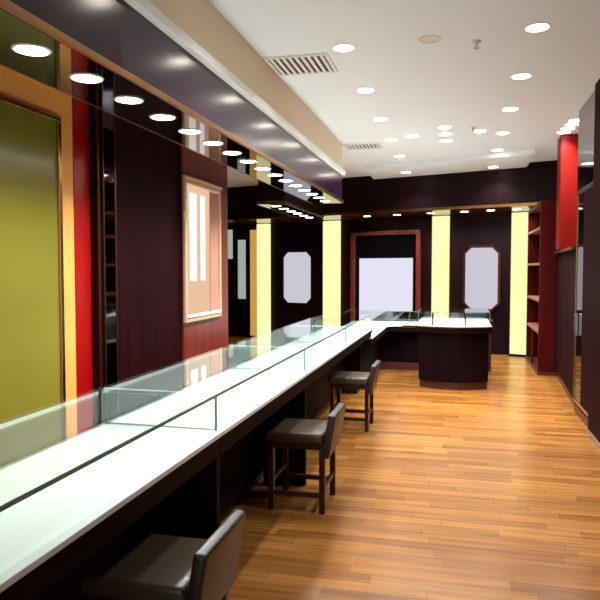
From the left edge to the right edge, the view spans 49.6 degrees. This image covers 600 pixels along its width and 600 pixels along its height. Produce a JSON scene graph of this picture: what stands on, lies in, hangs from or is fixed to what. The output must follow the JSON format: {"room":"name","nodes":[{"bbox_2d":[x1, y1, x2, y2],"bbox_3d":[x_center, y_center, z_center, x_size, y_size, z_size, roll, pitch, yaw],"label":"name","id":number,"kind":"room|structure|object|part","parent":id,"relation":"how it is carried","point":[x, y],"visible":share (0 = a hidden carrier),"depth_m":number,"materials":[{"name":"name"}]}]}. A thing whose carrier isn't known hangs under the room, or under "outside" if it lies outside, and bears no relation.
{"room":"shop","nodes":[
{"label":"shop","id":0,"kind":"room"},
{"bbox_2d":[209,192,218,310],"bbox_3d":[-0.955,-0.535,7.223,0.009,1.300,0.240,1,3,14],"label":"panel","id":1,"kind":"object","parent":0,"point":[213,196],"depth_m":7.21,"materials":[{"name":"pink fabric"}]},
{"bbox_2d":[148,0,341,167],"bbox_3d":[-0.803,-1.766,4.283,0.420,0.380,10.100,1,3,14],"label":"bulkhead","id":2,"kind":"structure","parent":0,"point":[200,20],"depth_m":4.96,"materials":[{"name":"beige paint"}]},
{"bbox_2d":[0,0,343,203],"bbox_3d":[-0.800,-1.325,4.314,0.462,0.385,10.120,1,3,14],"label":"soffit","id":3,"kind":"object","parent":2,"relation":"attached to","point":[34,50],"depth_m":3.59,"materials":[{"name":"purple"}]},
{"bbox_3d":[-1.040,-1.080,3.168,0.164,0.005,0.164,1,3,14],"label":"downlight","id":4,"kind":"part","parent":3,"relation":"part of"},
{"bbox_3d":[-0.941,-1.099,3.576,0.164,0.005,0.164,1,3,14],"label":"downlight","id":5,"kind":"part","parent":3,"relation":"part of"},
{"bbox_3d":[-1.018,-1.154,4.365,0.019,0.030,10.100,1,3,14],"label":"edge trim","id":6,"kind":"part","parent":3,"relation":"part of","materials":[{"name":"brown metal"}]},
{"bbox_3d":[-0.842,-1.119,3.984,0.164,0.005,0.164,1,3,14],"label":"downlight","id":7,"kind":"part","parent":3,"relation":"part of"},
{"bbox_3d":[-0.800,-1.327,4.314,0.462,0.380,10.120,1,3,14],"label":"canopy","id":8,"kind":"part","parent":3,"relation":"part of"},
{"bbox_3d":[-0.743,-1.138,4.391,0.164,0.005,0.164,1,3,14],"label":"downlight","id":9,"kind":"part","parent":3,"relation":"part of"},
{"bbox_3d":[-0.644,-1.157,4.799,0.164,0.005,0.164,1,3,14],"label":"downlight","id":10,"kind":"part","parent":3,"relation":"part of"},
{"bbox_3d":[-0.545,-1.177,5.207,0.164,0.005,0.164,1,3,14],"label":"downlight","id":11,"kind":"part","parent":3,"relation":"part of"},
{"bbox_3d":[-0.446,-1.196,5.614,0.164,0.005,0.164,1,3,14],"label":"downlight","id":12,"kind":"part","parent":3,"relation":"part of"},
{"bbox_3d":[-0.347,-1.216,6.022,0.164,0.005,0.164,1,3,14],"label":"downlight","id":13,"kind":"part","parent":3,"relation":"part of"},
{"bbox_3d":[-0.248,-1.235,6.430,0.164,0.005,0.164,1,3,14],"label":"downlight","id":14,"kind":"part","parent":3,"relation":"part of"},
{"bbox_3d":[-0.149,-1.255,6.838,0.164,0.005,0.164,1,3,14],"label":"downlight","id":15,"kind":"part","parent":3,"relation":"part of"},
{"bbox_2d":[124,0,345,175],"bbox_3d":[-0.779,-1.546,4.288,0.470,0.060,10.100,1,3,14],"label":"trim","id":16,"kind":"structure","parent":2,"relation":"attached to","point":[145,8],"depth_m":4.29,"materials":[{"name":"white paint"}]},
{"bbox_2d":[228,212,517,354],"bbox_3d":[1.371,-0.728,13.681,7.855,3.350,0.190,2,3,32],"label":"wall","id":17,"kind":"structure","parent":0,"point":[466,230],"depth_m":13.31,"materials":[{"name":"brown wood"}]},
{"bbox_2d":[228,228,234,260],"bbox_3d":[-1.730,-1.322,15.448,0.438,0.770,0.037,2,3,32],"label":"wall picture","id":18,"kind":"object","parent":17,"relation":"attached to","point":[231,231],"visible":0.41,"depth_m":15.38,"materials":[{"name":"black metal"}]},
{"bbox_2d":[236,238,247,300],"bbox_3d":[-1.359,-0.717,15.246,0.322,1.460,0.037,2,3,32],"label":"wall picture","id":19,"kind":"object","parent":17,"relation":"attached to","point":[241,243],"visible":1,"depth_m":15.25,"materials":[{"name":"black metal"}]},
{"bbox_2d":[249,227,256,335],"bbox_3d":[-1.067,-0.423,15.072,0.240,2.510,0.047,2,3,32],"label":"panel","id":20,"kind":"object","parent":17,"relation":"attached to","point":[253,230],"visible":0.98,"depth_m":15.06,"materials":[{"name":"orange wood"}]},
{"bbox_2d":[282,250,312,304],"bbox_3d":[-0.058,-0.499,14.445,0.795,1.220,0.037,2,3,32],"label":"wall mirror","id":21,"kind":"object","parent":17,"relation":"attached to","point":[297,265],"visible":1,"depth_m":14.42,"materials":[{"name":"white mirror"}]},
{"bbox_2d":[350,230,421,312],"bbox_3d":[1.732,-0.581,13.290,1.548,1.655,0.097,2,3,32],"label":"screen","id":22,"kind":"object","parent":17,"relation":"attached to","point":[385,266],"visible":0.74,"depth_m":13.28,"materials":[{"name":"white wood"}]},
{"bbox_2d":[463,245,500,311],"bbox_3d":[3.428,-0.410,12.276,0.711,1.250,0.037,2,3,32],"label":"wall mirror","id":23,"kind":"object","parent":17,"relation":"attached to","point":[481,263],"visible":0.94,"depth_m":12.25,"materials":[{"name":"white mirror"}]},
{"bbox_2d":[209,0,599,187],"bbox_3d":[-0.478,-2.088,5.992,8.200,0.100,19.600,1,3,14],"label":"ceiling","id":24,"kind":"structure","parent":0,"point":[421,88],"depth_m":5.68,"materials":[{"name":"white paint"}]},
{"bbox_2d":[256,180,323,218],"bbox_3d":[-0.095,-1.849,10.638,0.440,0.820,2.722,1,3,14],"label":"canopy","id":25,"kind":"object","parent":24,"relation":"attached to","point":[268,195],"visible":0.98,"depth_m":9.67,"materials":[{"name":"brown wood"}]},
{"bbox_3d":[-0.413,-1.397,9.346,0.440,0.040,0.021,1,3,14],"label":"edge trim","id":26,"kind":"part","parent":25,"relation":"part of","materials":[{"name":"brown wood"}]},
{"bbox_3d":[0.112,-1.458,10.617,0.019,0.040,2.700,1,3,14],"label":"edge trim","id":27,"kind":"part","parent":25,"relation":"part of","materials":[{"name":"gold metal"}]},
{"bbox_2d":[263,53,337,75],"bbox_3d":[0.015,-2.011,5.567,0.540,0.012,0.500,1,3,14],"label":"ceiling vent","id":28,"kind":"object","parent":24,"relation":"in","point":[317,63],"visible":1,"depth_m":5.53,"materials":[{"name":"white metal"}]},
{"bbox_2d":[332,44,355,51],"bbox_3d":[0.345,-1.995,5.147,0.190,0.005,0.190,1,3,14],"label":"recessed light","id":29,"kind":"object","parent":24,"relation":"in","point":[339,47],"visible":1,"depth_m":5.13,"materials":[{"name":"white"}]},
{"bbox_2d":[342,143,381,149],"bbox_3d":[0.892,-2.188,9.260,0.520,0.012,0.400,1,3,14],"label":"ceiling vent","id":30,"kind":"object","parent":24,"relation":"in","point":[359,146],"visible":1,"depth_m":9.23,"materials":[{"name":"white metal"}]},
{"bbox_2d":[356,88,374,92],"bbox_3d":[0.642,-2.053,6.370,0.190,0.005,0.190,1,3,14],"label":"recessed light","id":31,"kind":"object","parent":24,"relation":"in","point":[360,90],"visible":1,"depth_m":6.37,"materials":[{"name":"white"}]},
{"bbox_2d":[372,117,388,120],"bbox_3d":[0.940,-2.112,7.593,0.190,0.005,0.190,1,3,14],"label":"recessed light","id":32,"kind":"object","parent":24,"relation":"in","point":[376,118],"visible":1,"depth_m":7.59,"materials":[{"name":"white"}]},
{"bbox_2d":[384,138,397,141],"bbox_3d":[1.237,-2.170,8.816,0.190,0.005,0.190,1,3,14],"label":"recessed light","id":33,"kind":"object","parent":24,"relation":"in","point":[390,139],"visible":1,"depth_m":8.78,"materials":[{"name":"white"}]},
{"bbox_2d":[227,160,556,224],"bbox_3d":[1.218,-2.012,12.926,8.094,0.708,1.137,2,3,32],"label":"soffit","id":34,"kind":"object","parent":24,"relation":"attached to","point":[500,190],"visible":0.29,"depth_m":11.69,"materials":[{"name":"black paint"}]},
{"bbox_3d":[1.337,-1.696,13.431,7.763,0.028,0.135,2,3,32],"label":"edge trim","id":35,"kind":"part","parent":34,"relation":"part of","materials":[{"name":"gold metal"}]},
{"bbox_3d":[1.083,-1.657,12.385,7.734,0.050,0.048,2,3,32],"label":"edge trim","id":36,"kind":"part","parent":34,"relation":"part of","materials":[{"name":"brown wood"}]},
{"bbox_2d":[405,135,418,137],"bbox_3d":[1.474,-2.158,8.563,0.190,0.005,0.190,1,3,14],"label":"recessed light","id":37,"kind":"object","parent":24,"relation":"in","point":[407,136],"visible":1,"depth_m":8.57,"materials":[{"name":"white"}]},
{"bbox_2d":[418,35,440,43],"bbox_3d":[0.987,-1.984,4.950,0.170,0.008,0.170,1,3,14],"label":"ceiling speaker","id":38,"kind":"object","parent":24,"relation":"attached to","point":[428,39],"visible":1,"depth_m":4.95,"materials":[{"name":"white plastic"}]},
{"bbox_2d":[420,37,438,42],"bbox_3d":[0.987,-1.986,4.950,0.140,0.004,0.140,1,3,14],"label":"grille","id":39,"kind":"object","parent":38,"relation":"attached to","point":[422,39],"depth_m":4.95,"materials":[{"name":"white"}]},
{"bbox_2d":[437,125,451,128],"bbox_3d":[1.786,-2.132,8.025,0.190,0.005,0.190,1,3,14],"label":"recessed light","id":40,"kind":"object","parent":24,"relation":"in","point":[444,126],"visible":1,"depth_m":8.03,"materials":[{"name":"white"}]},
{"bbox_2d":[438,132,452,135],"bbox_3d":[1.885,-2.152,8.433,0.190,0.005,0.190,1,3,14],"label":"recessed light","id":41,"kind":"object","parent":24,"relation":"in","point":[445,133],"visible":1,"depth_m":8.44,"materials":[{"name":"white"}]},
{"bbox_2d":[365,149,535,178],"bbox_3d":[2.410,-2.231,10.827,3.161,0.075,1.187,2,3,32],"label":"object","id":42,"kind":"structure","parent":24,"relation":"attached to","point":[521,158],"depth_m":10.53,"materials":[{"name":"white paint"}]},
{"bbox_2d":[472,39,480,48],"bbox_3d":[1.358,-1.962,4.995,0.070,0.056,0.070,1,3,14],"label":"sprinkler","id":43,"kind":"object","parent":24,"relation":"attached to","point":[476,41],"visible":1,"depth_m":4.98,"materials":[{"name":"white metal"}]},
{"bbox_2d":[474,129,487,132],"bbox_3d":[2.284,-2.143,8.254,0.190,0.005,0.190,1,3,14],"label":"recessed light","id":44,"kind":"object","parent":24,"relation":"in","point":[480,130],"visible":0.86,"depth_m":8.26,"materials":[{"name":"white"}]},
{"bbox_2d":[495,131,509,134],"bbox_3d":[2.611,-2.149,8.370,0.190,0.005,0.190,1,3,14],"label":"recessed light","id":45,"kind":"object","parent":24,"relation":"in","point":[502,132],"visible":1,"depth_m":8.38,"materials":[{"name":"white"}]},
{"bbox_2d":[502,107,519,110],"bbox_3d":[2.306,-2.089,7.118,0.190,0.005,0.190,1,3,14],"label":"recessed light","id":46,"kind":"object","parent":24,"relation":"in","point":[506,108],"visible":1,"depth_m":7.12,"materials":[{"name":"white"}]},
{"bbox_2d":[511,73,531,79],"bbox_3d":[2.011,-2.031,5.905,0.190,0.005,0.190,1,3,14],"label":"recessed light","id":47,"kind":"object","parent":24,"relation":"in","point":[519,76],"visible":1,"depth_m":5.90,"materials":[{"name":"white"}]},
{"bbox_2d":[524,22,550,32],"bbox_3d":[1.721,-1.974,4.711,0.190,0.005,0.190,1,3,14],"label":"recessed light","id":48,"kind":"object","parent":24,"relation":"in","point":[540,26],"visible":1,"depth_m":4.71,"materials":[{"name":"white"}]},
{"bbox_2d":[556,131,571,133],"bbox_3d":[3.380,-2.146,8.317,0.190,0.005,0.190,1,3,14],"label":"recessed light","id":49,"kind":"object","parent":24,"relation":"in","point":[558,132],"visible":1,"depth_m":8.32,"materials":[{"name":"white"}]},
{"bbox_2d":[560,127,575,129],"bbox_3d":[3.335,-2.135,8.092,0.190,0.005,0.190,1,3,14],"label":"recessed light","id":50,"kind":"object","parent":24,"relation":"in","point":[563,128],"visible":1,"depth_m":8.09,"materials":[{"name":"white"}]},
{"bbox_2d":[564,123,578,125],"bbox_3d":[3.293,-2.125,7.876,0.190,0.005,0.190,1,3,14],"label":"recessed light","id":51,"kind":"object","parent":24,"relation":"in","point":[567,124],"visible":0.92,"depth_m":7.86,"materials":[{"name":"white"}]},
{"bbox_2d":[567,118,578,121],"bbox_3d":[3.251,-2.115,7.660,0.190,0.005,0.190,1,3,14],"label":"recessed light","id":52,"kind":"object","parent":24,"relation":"in","point":[570,120],"visible":0.59,"depth_m":7.65,"materials":[{"name":"white"}]},
{"bbox_2d":[220,336,599,599],"bbox_3d":[-0.478,1.358,6.156,8.200,0.100,19.600,1,3,14],"label":"floor","id":53,"kind":"structure","parent":0,"point":[493,492],"depth_m":4.38,"materials":[{"name":"laminate"}]},
{"bbox_2d":[0,390,221,599],"bbox_3d":[-0.888,0.982,2.220,0.650,1.026,1.797,1,3,14],"label":"display counter","id":54,"kind":"object","parent":53,"relation":"on","point":[74,487],"depth_m":2.37,"materials":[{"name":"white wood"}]},
{"bbox_3d":[-1.185,0.489,2.269,0.014,0.021,1.760,1,3,14],"label":"rail","id":55,"kind":"part","parent":54,"relation":"part of","materials":[{"name":"clear glass"}]},
{"bbox_3d":[-1.186,0.570,2.273,0.012,0.141,1.760,1,3,14],"label":"door","id":56,"kind":"part","parent":54,"relation":"part of","materials":[{"name":"grey"}]},
{"bbox_3d":[-0.976,0.518,3.134,0.014,0.162,0.016,1,3,14],"label":"corner post","id":57,"kind":"part","parent":54,"relation":"part of","materials":[{"name":"clear glass"}]},
{"bbox_2d":[81,509,245,599],"bbox_3d":[-0.492,1.157,2.421,0.478,0.658,0.426,1,3,14],"label":"counter stool","id":58,"kind":"object","parent":53,"relation":"on","point":[146,566],"visible":1,"depth_m":2.30,"materials":[{"name":"black leather"}]},
{"bbox_3d":[-0.516,1.048,2.421,0.390,0.045,0.380,1,3,14],"label":"seat frame","id":59,"kind":"part","parent":58,"relation":"part of","materials":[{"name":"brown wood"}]},
{"bbox_2d":[81,532,206,599],"bbox_3d":[-0.533,0.992,2.423,0.395,0.072,0.410,1,3,14],"label":"seat cushion","id":60,"kind":"object","parent":58,"relation":"on","point":[146,566],"depth_m":2.31,"materials":[{"name":"brown leather"}]},
{"bbox_3d":[-0.304,0.976,2.366,0.090,0.290,0.426,1,3,14],"label":"backrest","id":61,"kind":"part","parent":58,"relation":"part of","materials":[{"name":"black leather"}]},
{"bbox_3d":[-0.304,1.269,2.569,0.038,0.420,0.038,1,3,14],"label":"leg","id":62,"kind":"part","parent":58,"relation":"part of","materials":[{"name":"brown wood"}]},
{"bbox_2d":[98,346,308,538],"bbox_3d":[-0.463,0.899,3.967,0.650,1.026,1.797,1,3,14],"label":"display counter","id":63,"kind":"object","parent":53,"relation":"on","point":[197,508],"depth_m":3.63,"materials":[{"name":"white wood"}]},
{"bbox_3d":[-0.970,0.517,3.158,0.014,0.162,0.016,1,3,14],"label":"corner post","id":64,"kind":"part","parent":63,"relation":"part of","materials":[{"name":"black metal"}]},
{"bbox_3d":[-0.760,0.406,4.016,0.014,0.021,1.760,1,3,14],"label":"rail","id":65,"kind":"part","parent":63,"relation":"part of","materials":[{"name":"clear glass"}]},
{"bbox_3d":[-0.761,0.486,4.020,0.012,0.141,1.760,1,3,14],"label":"door","id":66,"kind":"part","parent":63,"relation":"part of","materials":[{"name":"grey"}]},
{"bbox_3d":[-0.538,1.084,3.095,0.320,0.740,0.046,1,3,14],"label":"panel","id":67,"kind":"part","parent":63,"relation":"part of","materials":[{"name":"brown wood"}]},
{"bbox_3d":[-0.470,0.394,3.945,0.612,0.008,1.792,1,3,14],"label":"glass","id":68,"kind":"part","parent":63,"relation":"part of","materials":[{"name":"clear glass"}]},
{"bbox_2d":[257,224,270,334],"bbox_3d":[-0.834,-0.422,14.888,0.346,2.625,0.111,2,3,32],"label":"column","id":69,"kind":"structure","parent":53,"relation":"on","point":[263,230],"depth_m":14.84,"materials":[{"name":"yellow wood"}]},
{"bbox_2d":[227,326,348,485],"bbox_3d":[-0.039,0.816,5.714,0.650,1.026,1.797,1,3,14],"label":"display counter","id":70,"kind":"object","parent":53,"relation":"on","point":[318,358],"depth_m":5.11,"materials":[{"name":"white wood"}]},
{"bbox_3d":[-0.337,0.403,5.767,0.012,0.141,1.760,1,3,14],"label":"door","id":71,"kind":"part","parent":70,"relation":"part of","materials":[{"name":"grey"}]},
{"bbox_3d":[-0.113,1.000,4.842,0.320,0.740,0.046,1,3,14],"label":"panel","id":72,"kind":"part","parent":70,"relation":"part of","materials":[{"name":"brown wood"}]},
{"bbox_3d":[-0.045,0.310,5.692,0.612,0.008,1.792,1,3,14],"label":"glass","id":73,"kind":"part","parent":70,"relation":"part of","materials":[{"name":"clear glass"}]},
{"bbox_2d":[265,403,345,513],"bbox_3d":[0.044,1.060,4.459,0.478,0.658,0.426,1,3,14],"label":"counter stool","id":74,"kind":"object","parent":53,"relation":"on","point":[323,436],"visible":1,"depth_m":4.31,"materials":[{"name":"brown leather"}]},
{"bbox_3d":[-0.190,1.185,4.334,0.038,0.420,0.038,1,3,14],"label":"leg","id":75,"kind":"part","parent":74,"relation":"part of","materials":[{"name":"brown wood"}]},
{"bbox_3d":[-0.104,1.168,4.689,0.038,0.420,0.038,1,3,14],"label":"leg","id":76,"kind":"part","parent":74,"relation":"part of","materials":[{"name":"brown wood"}]},
{"bbox_3d":[0.021,0.951,4.460,0.390,0.045,0.380,1,3,14],"label":"seat frame","id":77,"kind":"part","parent":74,"relation":"part of","materials":[{"name":"brown wood"}]},
{"bbox_2d":[265,418,326,443],"bbox_3d":[0.004,0.894,4.461,0.395,0.072,0.410,1,3,14],"label":"seat cushion","id":78,"kind":"object","parent":74,"relation":"on","point":[286,430],"depth_m":4.30,"materials":[{"name":"brown leather"}]},
{"bbox_3d":[0.146,1.189,4.252,0.038,0.420,0.038,1,3,14],"label":"leg","id":79,"kind":"part","parent":74,"relation":"part of","materials":[{"name":"brown wood"}]},
{"bbox_3d":[0.232,1.172,4.608,0.038,0.420,0.038,1,3,14],"label":"leg","id":80,"kind":"part","parent":74,"relation":"part of","materials":[{"name":"brown wood"}]},
{"bbox_3d":[0.233,0.878,4.405,0.090,0.290,0.426,1,3,14],"label":"backrest","id":81,"kind":"part","parent":74,"relation":"part of","materials":[{"name":"black leather"}]},
{"bbox_2d":[287,314,371,419],"bbox_3d":[0.386,0.732,7.461,0.650,1.026,1.797,1,3,14],"label":"display counter","id":82,"kind":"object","parent":53,"relation":"on","point":[354,337],"depth_m":7.15,"materials":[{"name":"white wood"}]},
{"bbox_3d":[0.379,0.227,7.439,0.612,0.008,1.792,1,3,14],"label":"glass","id":83,"kind":"part","parent":82,"relation":"part of","materials":[{"name":"clear glass"}]},
{"bbox_2d":[323,221,340,313],"bbox_3d":[0.677,-0.377,13.948,0.410,2.625,0.111,2,3,32],"label":"column","id":84,"kind":"structure","parent":53,"relation":"on","point":[331,229],"depth_m":13.88,"materials":[{"name":"yellow paint"}]},
{"bbox_2d":[328,360,380,431],"bbox_3d":[0.556,0.958,6.607,0.478,0.658,0.426,1,3,14],"label":"counter stool","id":85,"kind":"object","parent":53,"relation":"on","point":[367,381],"visible":0.91,"depth_m":6.44,"materials":[{"name":"black leather"}]},
{"bbox_3d":[0.321,1.083,6.481,0.038,0.420,0.038,1,3,14],"label":"leg","id":86,"kind":"part","parent":85,"relation":"part of","materials":[{"name":"brown wood"}]},
{"bbox_3d":[0.408,1.065,6.837,0.038,0.420,0.038,1,3,14],"label":"leg","id":87,"kind":"part","parent":85,"relation":"part of","materials":[{"name":"brown wood"}]},
{"bbox_3d":[0.533,0.849,6.607,0.390,0.045,0.380,1,3,14],"label":"seat frame","id":88,"kind":"part","parent":85,"relation":"part of","materials":[{"name":"brown wood"}]},
{"bbox_2d":[328,371,369,384],"bbox_3d":[0.516,0.792,6.609,0.395,0.072,0.410,1,3,14],"label":"seat cushion","id":89,"kind":"object","parent":85,"relation":"on","point":[338,377],"depth_m":6.44,"materials":[{"name":"brown leather"}]},
{"bbox_3d":[0.658,1.086,6.400,0.038,0.420,0.038,1,3,14],"label":"leg","id":90,"kind":"part","parent":85,"relation":"part of","materials":[{"name":"brown wood"}]},
{"bbox_3d":[0.744,1.069,6.755,0.038,0.420,0.038,1,3,14],"label":"leg","id":91,"kind":"part","parent":85,"relation":"part of","materials":[{"name":"brown wood"}]},
{"bbox_3d":[0.745,0.776,6.553,0.090,0.290,0.426,1,3,14],"label":"backrest","id":92,"kind":"part","parent":85,"relation":"part of","materials":[{"name":"black leather"}]},
{"bbox_2d":[340,308,419,393],"bbox_3d":[1.139,0.673,9.545,1.130,0.946,2.594,1,3,14],"label":"display counter","id":93,"kind":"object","parent":53,"relation":"on","point":[395,344],"depth_m":10.24,"materials":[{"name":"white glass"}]},
{"bbox_3d":[0.830,0.217,9.287,0.600,0.008,1.960,1,3,14],"label":"glass","id":94,"kind":"part","parent":93,"relation":"part of","materials":[{"name":"clear glass"}]},
{"bbox_3d":[1.117,0.326,9.217,0.006,0.203,1.950,1,3,14],"label":"glass","id":95,"kind":"part","parent":93,"relation":"part of","materials":[{"name":"clear glass"}]},
{"bbox_3d":[1.380,0.160,10.470,1.110,0.008,0.599,1,3,14],"label":"glass","id":96,"kind":"part","parent":93,"relation":"part of","materials":[{"name":"clear glass"}]},
{"bbox_3d":[1.635,0.723,10.532,0.630,0.512,0.450,1,3,14],"label":"modesty panel","id":97,"kind":"part","parent":93,"relation":"part of","materials":[{"name":"brown wood"}]},
{"bbox_2d":[431,216,449,318],"bbox_3d":[2.733,-0.316,12.669,0.346,2.625,0.111,2,3,32],"label":"column","id":98,"kind":"structure","parent":53,"relation":"on","point":[440,224],"depth_m":12.61,"materials":[{"name":"yellow paint"}]},
{"bbox_2d":[415,308,492,389],"bbox_3d":[2.265,0.637,9.440,1.073,1.028,1.905,1,3,14],"label":"counter","id":99,"kind":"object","parent":53,"relation":"on","point":[455,354],"depth_m":8.61,"materials":[{"name":"brown wood"}]},
{"bbox_3d":[2.131,0.147,9.006,0.940,0.008,0.925,1,3,14],"label":"glass","id":100,"kind":"part","parent":99,"relation":"part of","materials":[{"name":"clear glass"}]},
{"bbox_2d":[467,318,492,324],"bbox_3d":[2.764,0.334,9.991,0.370,0.060,0.570,1,3,14],"label":"countertop","id":101,"kind":"structure","parent":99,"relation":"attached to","point":[491,321],"depth_m":10.05,"materials":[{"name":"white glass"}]},
{"bbox_3d":[2.969,0.714,10.217,0.070,0.800,0.070,1,3,14],"label":"leg","id":102,"kind":"part","parent":99,"relation":"part of","materials":[{"name":"brown wood"}]},
{"bbox_2d":[509,212,527,356],"bbox_3d":[4.020,-0.278,11.868,0.346,2.625,0.111,2,3,32],"label":"column","id":103,"kind":"structure","parent":53,"relation":"on","point":[519,227],"depth_m":11.84,"materials":[{"name":"yellow paint"}]},
{"bbox_2d":[525,200,557,375],"bbox_3d":[4.042,-0.214,10.566,0.510,2.620,1.820,1,3,14],"label":"shelf unit","id":104,"kind":"object","parent":53,"relation":"on","point":[541,261],"visible":0.56,"depth_m":9.77,"materials":[{"name":"brown wood"}]},
{"bbox_3d":[4.025,0.458,10.603,0.455,0.035,1.700,1,3,14],"label":"shelf","id":105,"kind":"part","parent":104,"relation":"part of","materials":[{"name":"brown wood"}]},
{"bbox_3d":[4.253,-0.279,11.413,0.500,2.570,0.050,1,3,14],"label":"panel","id":106,"kind":"part","parent":104,"relation":"part of","materials":[{"name":"brown wood"}]},
{"bbox_3d":[4.025,-0.021,10.580,0.455,0.035,1.700,1,3,14],"label":"shelf","id":107,"kind":"part","parent":104,"relation":"part of","materials":[{"name":"brown wood"}]},
{"bbox_3d":[4.025,-0.581,10.553,0.455,0.035,1.700,1,3,14],"label":"shelf","id":108,"kind":"part","parent":104,"relation":"part of","materials":[{"name":"brown wood"}]},
{"bbox_3d":[4.025,-1.120,10.527,0.455,0.035,1.700,1,3,14],"label":"shelf","id":109,"kind":"part","parent":104,"relation":"part of","materials":[{"name":"brown wood"}]},
{"bbox_3d":[3.840,-0.198,9.715,0.500,2.570,0.050,1,3,14],"label":"panel","id":110,"kind":"part","parent":104,"relation":"part of","materials":[{"name":"brown wood"}]},
{"bbox_2d":[553,247,575,405],"bbox_3d":[3.592,0.273,8.438,0.550,1.850,2.470,1,3,14],"label":"tall cabinet","id":111,"kind":"object","parent":53,"relation":"on","point":[565,284],"visible":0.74,"depth_m":8.34,"materials":[{"name":"brown wood"}]},
{"bbox_3d":[3.677,0.190,9.232,0.024,1.620,0.781,1,3,15],"label":"door","id":112,"kind":"part","parent":111,"relation":"part of","materials":[{"name":"brown wood"}]},
{"bbox_3d":[3.592,-0.636,8.394,0.550,0.030,2.470,1,3,14],"label":"rail","id":113,"kind":"part","parent":111,"relation":"part of","materials":[{"name":"brown wood"}]},
{"bbox_3d":[3.456,0.227,8.463,0.068,1.620,0.780,1,3,14],"label":"door","id":114,"kind":"part","parent":111,"relation":"part of","materials":[{"name":"brown wood"}]},
{"bbox_2d":[556,134,577,249],"bbox_3d":[3.558,-1.410,8.598,0.270,1.493,0.300,1,3,14],"label":"pillar","id":115,"kind":"structure","parent":111,"relation":"on","point":[567,151],"depth_m":8.46,"materials":[{"name":"red paint"}]},
{"bbox_3d":[3.246,0.264,7.692,0.112,1.620,0.780,1,3,14],"label":"door","id":116,"kind":"part","parent":111,"relation":"part of","materials":[{"name":"brown wood"}]},
{"bbox_2d":[573,91,594,427],"bbox_3d":[3.174,-0.391,6.684,0.550,3.345,1.050,1,3,14],"label":"tall cabinet","id":117,"kind":"object","parent":53,"relation":"on","point":[584,194],"visible":0.77,"depth_m":6.74,"materials":[{"name":"brown wood"}]},
{"bbox_2d":[574,192,584,402],"bbox_3d":[2.982,-0.022,6.972,0.049,2.220,0.335,1,3,14],"label":"mirror","id":118,"kind":"object","parent":117,"relation":"attached to","point":[578,314],"depth_m":6.98,"materials":[{"name":"silver metal"}]},
{"bbox_3d":[2.930,1.122,6.749,0.019,0.035,0.900,1,3,14],"label":"gold rail","id":119,"kind":"part","parent":117,"relation":"part of","materials":[{"name":"brown metal"}]},
{"bbox_3d":[2.941,-1.145,6.684,0.019,0.040,0.990,1,3,14],"label":"steel rail","id":120,"kind":"part","parent":117,"relation":"part of","materials":[{"name":"grey metal"}]},
{"bbox_2d":[577,91,594,191],"bbox_3d":[2.945,-1.609,6.661,0.011,0.880,0.990,1,3,14],"label":"mirror","id":121,"kind":"object","parent":117,"relation":"on","point":[586,113],"depth_m":6.68,"materials":[{"name":"grey mirror"}]},
{"bbox_3d":[2.894,-0.001,6.529,0.011,2.220,0.560,1,3,14],"label":"door","id":122,"kind":"part","parent":117,"relation":"part of","materials":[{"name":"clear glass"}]},
{"bbox_2d":[587,79,599,449],"bbox_3d":[2.620,-0.283,4.421,0.538,3.345,3.605,1,3,14],"label":"pillar","id":123,"kind":"structure","parent":0,"point":[593,430],"depth_m":6.02,"materials":[{"name":"brown wood"}]},
{"bbox_3d":[-2.332,-0.183,2.258,0.200,3.350,11.300,1,3,14],"label":"wall","id":124,"kind":"structure","parent":0,"visible":0},
{"bbox_2d":[0,65,76,422],"bbox_3d":[-2.225,-0.175,2.155,0.055,3.345,5.150,1,3,14],"label":"wall panel","id":125,"kind":"object","parent":124,"relation":"attached to","point":[38,329],"visible":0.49,"depth_m":4.21,"materials":[{"name":"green paint"}]},
{"bbox_2d":[72,97,92,396],"bbox_3d":[-1.603,-0.300,4.760,0.035,3.345,0.208,1,3,14],"label":"pilaster","id":126,"kind":"object","parent":124,"relation":"attached to","point":[80,109],"visible":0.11,"depth_m":4.74,"materials":[{"name":"red paint"}]},
{"bbox_2d":[88,104,121,391],"bbox_3d":[-1.506,-0.312,5.030,0.096,3.345,0.357,1,3,14],"label":"shelving unit","id":127,"kind":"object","parent":124,"relation":"attached to","point":[104,163],"depth_m":4.95,"materials":[{"name":"brown wood"}]},
{"bbox_2d":[119,118,181,381],"bbox_3d":[-1.344,-0.351,5.835,0.030,3.345,1.275,1,3,14],"label":"wall panel","id":128,"kind":"object","parent":124,"relation":"attached to","point":[150,185],"visible":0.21,"depth_m":5.78,"materials":[{"name":"brown wood"}]},
{"bbox_2d":[180,145,227,361],"bbox_3d":[-1.030,-0.410,7.082,0.050,3.345,1.280,1,3,14],"label":"wall panel","id":129,"kind":"object","parent":124,"relation":"attached to","point":[199,338],"visible":0.21,"depth_m":7.09,"materials":[{"name":"red wood"}]},
{"bbox_2d":[182,175,222,322],"bbox_3d":[-1.020,-0.522,6.909,0.050,1.465,1.038,1,3,14],"label":"display niche","id":130,"kind":"object","parent":129,"relation":"attached to","point":[201,200],"visible":1,"depth_m":6.87,"materials":[{"name":"beige wood"}]},
{"bbox_3d":[-1.040,-0.510,6.915,0.008,1.340,0.910,1,3,14],"label":"panel","id":131,"kind":"part","parent":130,"relation":"part of","materials":[{"name":"beige"}]},
{"bbox_3d":[-1.018,0.147,6.941,0.036,0.025,0.910,1,3,14],"label":"sill","id":132,"kind":"part","parent":130,"relation":"part of","materials":[{"name":"white paint"}]}
]}

